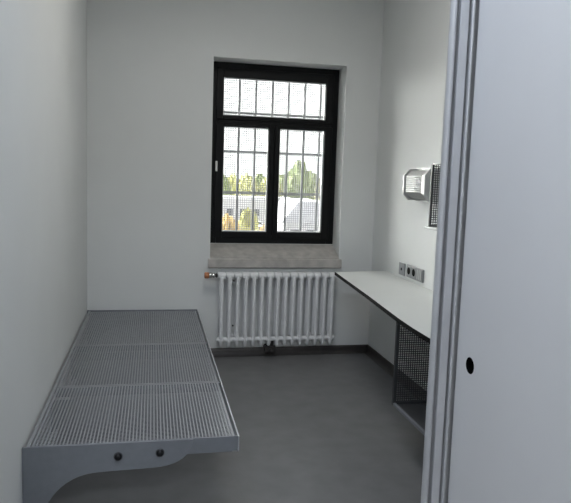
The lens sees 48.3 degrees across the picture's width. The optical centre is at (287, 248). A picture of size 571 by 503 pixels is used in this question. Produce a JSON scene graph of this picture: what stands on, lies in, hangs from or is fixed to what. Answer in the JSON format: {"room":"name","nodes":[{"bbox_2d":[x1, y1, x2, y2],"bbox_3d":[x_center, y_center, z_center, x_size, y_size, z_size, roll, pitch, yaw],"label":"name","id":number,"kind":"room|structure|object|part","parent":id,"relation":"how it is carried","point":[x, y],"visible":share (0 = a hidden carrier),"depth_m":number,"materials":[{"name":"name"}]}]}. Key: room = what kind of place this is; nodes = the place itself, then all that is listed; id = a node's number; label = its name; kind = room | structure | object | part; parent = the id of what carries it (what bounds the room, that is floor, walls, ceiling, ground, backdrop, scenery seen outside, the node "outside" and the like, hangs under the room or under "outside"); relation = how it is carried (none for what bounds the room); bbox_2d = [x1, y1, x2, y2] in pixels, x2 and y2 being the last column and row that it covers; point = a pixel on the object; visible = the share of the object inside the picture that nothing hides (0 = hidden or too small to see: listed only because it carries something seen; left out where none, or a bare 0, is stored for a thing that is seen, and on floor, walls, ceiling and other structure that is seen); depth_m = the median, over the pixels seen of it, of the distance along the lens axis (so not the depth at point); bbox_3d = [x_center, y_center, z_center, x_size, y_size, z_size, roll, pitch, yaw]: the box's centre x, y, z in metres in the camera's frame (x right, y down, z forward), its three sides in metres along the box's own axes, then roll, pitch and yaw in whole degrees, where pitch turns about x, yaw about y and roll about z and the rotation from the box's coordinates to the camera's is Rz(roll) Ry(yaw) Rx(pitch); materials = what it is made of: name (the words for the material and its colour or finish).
{"room":"prison interior","nodes":[
{"label":"prison interior","id":0,"kind":"room"},
{"bbox_2d":[0,0,86,502],"bbox_3d":[-1.169,-0.441,2.987,0.200,2.700,3.050,1,7,-12],"label":"wall","id":1,"kind":"structure","parent":0,"point":[43,43],"depth_m":2.39,"materials":[{"name":"white paint"}]},
{"bbox_2d":[54,362,91,444],"bbox_3d":[-1.080,0.883,3.077,0.036,0.056,2.620,1,7,-12],"label":"baseboard","id":2,"kind":"structure","parent":1,"relation":"attached to","point":[88,362],"depth_m":3.25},
{"bbox_2d":[22,309,238,502],"bbox_3d":[-0.767,0.721,3.307,0.739,0.346,2.218,1,7,-12],"label":"bunk","id":3,"kind":"object","parent":1,"relation":"attached to","point":[46,468],"visible":1,"depth_m":2.62,"materials":[{"name":"paint"}]},
{"bbox_3d":[-1.109,0.577,3.224,0.014,0.055,2.192,1,7,-12],"label":"rail","id":4,"kind":"part","parent":3,"relation":"part of","materials":[{"name":"metal"}]},
{"bbox_3d":[-0.598,0.648,2.543,0.699,0.002,0.627,1,7,-12],"label":"perforated panel","id":5,"kind":"part","parent":3,"relation":"part of","materials":[{"name":"paint"}]},
{"bbox_3d":[-0.536,0.704,2.248,0.723,0.058,0.030,1,7,-12],"label":"rail","id":6,"kind":"part","parent":3,"relation":"part of","materials":[{"name":"grey metal"}]},
{"bbox_3d":[-0.734,0.572,3.183,0.699,0.002,0.681,1,7,-12],"label":"perforated panel","id":7,"kind":"part","parent":3,"relation":"part of","materials":[{"name":"paint"}]},
{"bbox_3d":[-0.893,0.482,3.935,0.699,0.002,0.860,1,7,-12],"label":"perforated panel","id":8,"kind":"part","parent":3,"relation":"part of","materials":[{"name":"paint"}]},
{"bbox_3d":[-0.982,0.453,4.348,0.723,0.058,0.030,1,7,-12],"label":"rail","id":9,"kind":"part","parent":3,"relation":"part of","materials":[{"name":"grey metal"}]},
{"bbox_3d":[-0.415,0.582,3.371,0.026,0.058,2.192,1,7,-12],"label":"rail","id":10,"kind":"part","parent":3,"relation":"part of","materials":[{"name":"grey metal"}]},
{"bbox_2d":[87,0,383,347],"bbox_3d":[-0.373,-0.591,4.554,2.010,2.700,0.300,1,7,-12],"label":"wall","id":11,"kind":"structure","parent":0,"point":[150,63],"depth_m":4.33,"materials":[{"name":"white paint"}]},
{"bbox_2d":[222,127,266,230],"bbox_3d":[-0.325,-0.510,4.751,0.319,0.754,0.049,1,7,-12],"label":"window grille","id":12,"kind":"object","parent":11,"relation":"in","point":[253,192],"depth_m":4.76,"materials":[{"name":"metal"}]},
{"bbox_2d":[204,272,336,351],"bbox_3d":[-0.128,0.449,4.513,0.936,0.568,0.119,1,7,-12],"label":"radiator","id":13,"kind":"object","parent":11,"relation":"attached to","point":[268,347],"visible":1,"depth_m":4.48,"materials":[{"name":"metal"}]},
{"bbox_2d":[224,79,323,119],"bbox_3d":[-0.103,-1.101,4.727,0.746,0.253,0.049,1,7,-12],"label":"window grille","id":14,"kind":"object","parent":11,"relation":"in","point":[288,106],"depth_m":4.74,"materials":[{"name":"metal"}]},
{"bbox_3d":[-0.117,-0.713,4.774,1.120,0.018,0.008,1,7,-12],"label":"cross rail","id":15,"kind":"part","parent":14,"relation":"part of","materials":[{"name":"grey metal"}]},
{"bbox_3d":[-0.107,-0.993,4.742,1.120,0.018,0.008,1,7,-12],"label":"cross rail","id":16,"kind":"part","parent":14,"relation":"part of","materials":[{"name":"metal"}]},
{"bbox_2d":[210,61,339,243],"bbox_3d":[-0.104,-0.674,4.659,0.937,1.284,0.097,1,7,-12],"label":"window","id":17,"kind":"structure","parent":11,"relation":"in","point":[329,78],"depth_m":4.63,"materials":[{"name":"black"}]},
{"bbox_2d":[208,243,341,267],"bbox_3d":[-0.100,0.057,4.607,0.965,0.152,0.195,1,7,-12],"label":"window sill","id":18,"kind":"structure","parent":11,"relation":"attached to","point":[221,255],"depth_m":4.57,"materials":[{"name":"stone"}]},
{"bbox_2d":[211,344,367,356],"bbox_3d":[-0.381,0.742,4.538,2.010,0.056,0.036,1,7,-12],"label":"baseboard","id":19,"kind":"structure","parent":11,"relation":"attached to","point":[326,349],"depth_m":4.63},
{"bbox_2d":[278,130,321,231],"bbox_3d":[0.086,-0.506,4.839,0.321,0.753,0.049,1,7,-12],"label":"window grille","id":20,"kind":"object","parent":11,"relation":"in","point":[287,135],"depth_m":4.85,"materials":[{"name":"metal"}]},
{"bbox_3d":[-0.127,-0.410,4.808,1.120,0.018,0.008,1,7,-12],"label":"cross rail","id":21,"kind":"part","parent":20,"relation":"part of","materials":[{"name":"grey metal"}]},
{"bbox_2d":[48,353,424,502],"bbox_3d":[0.266,1.238,1.460,6.600,0.200,7.000,1,7,-12],"label":"floor","id":22,"kind":"structure","parent":0,"point":[318,428],"depth_m":3.07,"materials":[{"name":"grey concrete"}]},
{"bbox_2d":[368,0,449,390],"bbox_3d":[0.978,-0.429,3.512,0.200,2.700,2.920,1,7,-12],"label":"wall","id":23,"kind":"structure","parent":0,"point":[415,32],"depth_m":4.07,"materials":[{"name":"white paint"}]},
{"bbox_2d":[335,271,432,435],"bbox_3d":[0.641,0.493,3.385,0.493,0.441,2.064,1,7,-12],"label":"desk","id":24,"kind":"object","parent":23,"relation":"attached to","point":[409,303],"visible":0.3,"depth_m":3.06,"materials":[{"name":"white laminate"}]},
{"bbox_3d":[0.513,0.541,3.019,0.016,0.420,0.016,1,7,-12],"label":"post","id":25,"kind":"part","parent":24,"relation":"part of","materials":[{"name":"grey metal"}]},
{"bbox_3d":[0.573,0.780,2.728,0.013,0.014,0.629,1,7,-12],"label":"rail","id":26,"kind":"part","parent":24,"relation":"part of","materials":[{"name":"grey metal"}]},
{"bbox_3d":[0.727,0.744,3.089,0.435,0.016,0.012,1,7,-12],"label":"rail","id":27,"kind":"part","parent":24,"relation":"part of","materials":[{"name":"grey metal"}]},
{"bbox_2d":[398,403,426,429],"bbox_3d":[0.793,0.785,2.776,0.437,0.003,0.633,1,7,-12],"label":"shelf","id":28,"kind":"object","parent":24,"relation":"attached to","point":[415,413],"depth_m":2.93,"materials":[{"name":"grey metal"}]},
{"bbox_2d":[365,345,426,399],"bbox_3d":[0.851,0.900,3.489,0.036,0.056,2.620,1,7,-12],"label":"baseboard","id":29,"kind":"structure","parent":23,"relation":"attached to","point":[374,355],"depth_m":4.37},
{"bbox_2d":[399,262,405,275],"bbox_3d":[0.736,0.134,4.109,0.014,0.080,0.090,1,7,-12],"label":"wall socket","id":30,"kind":"object","parent":23,"relation":"attached to","point":[402,266],"visible":1,"depth_m":4.09,"materials":[{"name":"white plastic"}]},
{"bbox_2d":[406,264,423,282],"bbox_3d":[0.783,0.153,3.888,0.014,0.081,0.263,1,7,-12],"label":"wall socket","id":31,"kind":"object","parent":23,"relation":"attached to","point":[413,272],"visible":1,"depth_m":3.88,"materials":[{"name":"plastic"}]},
{"bbox_2d":[402,168,439,202],"bbox_3d":[0.779,-0.370,3.727,0.098,0.202,0.342,1,7,-12],"label":"wall lamp","id":32,"kind":"object","parent":23,"relation":"attached to","point":[416,182],"visible":0.8,"depth_m":3.69,"materials":[{"name":"metal"}]},
{"bbox_3d":[0.821,-0.370,3.736,0.012,0.202,0.342,1,7,-12],"label":"plate","id":33,"kind":"part","parent":32,"relation":"part of","materials":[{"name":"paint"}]},
{"bbox_2d":[424,163,440,230],"bbox_3d":[0.852,-0.255,3.216,0.166,0.345,0.373,1,7,-12],"label":"wall shelf","id":34,"kind":"object","parent":23,"relation":"attached to","point":[430,226],"visible":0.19,"depth_m":3.35,"materials":[{"name":"grey metal"}]},
{"bbox_3d":[0.826,-0.279,3.368,0.154,0.333,0.012,1,7,-12],"label":"frame","id":35,"kind":"part","parent":34,"relation":"part of","materials":[{"name":"grey metal"}]},
{"bbox_3d":[0.310,-0.261,1.820,2.210,2.700,0.130,1,7,-12],"label":"wall","id":36,"kind":"structure","parent":0,"visible":0},
{"bbox_2d":[421,0,479,502],"bbox_3d":[-0.150,-0.155,1.639,1.393,2.500,0.056,1,7,-12],"label":"door frame","id":37,"kind":"structure","parent":36,"relation":"attached to","point":[464,14],"depth_m":1.77,"materials":[{"name":"metal"}]},
{"bbox_2d":[448,0,570,502],"bbox_3d":[0.610,-0.046,1.301,0.040,2.392,0.948,1,7,-12],"label":"door","id":38,"kind":"structure","parent":36,"relation":"in","point":[511,430],"depth_m":1.51,"materials":[{"name":"white metal"}]},
{"label":"outside","id":39,"kind":"structure","parent":0,"visible":0},
{"bbox_3d":[5.029,-6.964,118.415,300.000,0.500,219.200,1,7,-12],"label":"ground","id":40,"kind":"structure","parent":39,"visible":0},
{"bbox_2d":[223,176,230,194],"bbox_3d":[-8.113,-6.023,76.203,2.917,6.190,2.965,2,6,3],"label":"tree","id":41,"kind":"object","parent":40,"relation":"on","point":[224,176],"visible":0.06,"depth_m":75.24,"materials":[{"name":"green plant"}]},
{"bbox_2d":[222,213,240,229],"bbox_3d":[-4.401,-0.775,46.772,1.999,3.620,2.068,3,6,9],"label":"bush","id":42,"kind":"object","parent":40,"relation":"on","point":[230,222],"visible":0.12,"depth_m":46.14,"materials":[{"name":"orange plant"}]},
{"bbox_2d":[228,174,239,194],"bbox_3d":[-7.290,-6.887,84.474,2.933,6.115,2.933,1,7,-12],"label":"tree","id":43,"kind":"object","parent":40,"relation":"on","point":[232,178],"visible":0.07,"depth_m":83.38,"materials":[{"name":"green plant"}]},
{"bbox_2d":[238,207,258,229],"bbox_3d":[-3.222,-1.260,51.031,1.711,4.124,1.716,3,7,10],"label":"bush","id":44,"kind":"object","parent":40,"relation":"on","point":[242,221],"visible":0.23,"depth_m":50.42,"materials":[{"name":"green plant"}]},
{"bbox_2d":[239,173,258,195],"bbox_3d":[-4.973,-6.003,76.892,2.996,6.202,2.871,1,7,-12],"label":"tree","id":45,"kind":"object","parent":40,"relation":"on","point":[242,177],"visible":0.17,"depth_m":75.85,"materials":[{"name":"green plant"}]},
{"bbox_2d":[223,195,282,223],"bbox_3d":[-4.519,-3.906,70.024,8.861,3.600,4.400,1,7,-12],"label":"building","id":46,"kind":"structure","parent":40,"relation":"on","point":[262,203],"depth_m":67.80,"materials":[{"name":"white"}]},
{"bbox_2d":[255,173,263,195],"bbox_3d":[-3.812,-6.954,85.290,3.047,6.293,2.878,1,7,-12],"label":"tree","id":47,"kind":"object","parent":40,"relation":"on","point":[258,183],"visible":0.06,"depth_m":84.24,"materials":[{"name":"green plant"}]},
{"bbox_2d":[259,177,282,195],"bbox_3d":[-2.076,-6.050,77.491,2.948,6.352,2.896,1,7,-12],"label":"tree","id":48,"kind":"object","parent":40,"relation":"on","point":[265,177],"visible":0.06,"depth_m":76.86,"materials":[{"name":"green plant"}]},
{"bbox_2d":[279,172,289,195],"bbox_3d":[-0.325,-7.095,85.911,3.196,6.664,3.161,1,7,-12],"label":"tree","id":49,"kind":"object","parent":40,"relation":"on","point":[282,175],"visible":0.12,"depth_m":84.91,"materials":[{"name":"green plant"}]},
{"bbox_2d":[277,198,319,230],"bbox_3d":[1.195,-1.999,52.939,5.000,4.000,6.600,1,7,-12],"label":"house","id":50,"kind":"structure","parent":40,"relation":"on","point":[308,218],"depth_m":49.65,"materials":[{"name":"grey tile"}]},
{"bbox_2d":[287,161,309,198],"bbox_3d":[1.254,-6.871,78.076,2.623,8.071,2.817,-4,9,-42],"label":"tree","id":51,"kind":"object","parent":40,"relation":"on","point":[295,169],"visible":0.32,"depth_m":77.09,"materials":[{"name":"green plant"}]},
{"bbox_2d":[309,170,320,199],"bbox_3d":[3.045,-7.181,86.687,3.038,6.882,3.105,1,7,-12],"label":"tree","id":52,"kind":"object","parent":40,"relation":"on","point":[311,190],"visible":0.06,"depth_m":85.24,"materials":[{"name":"green plant"}]}
]}

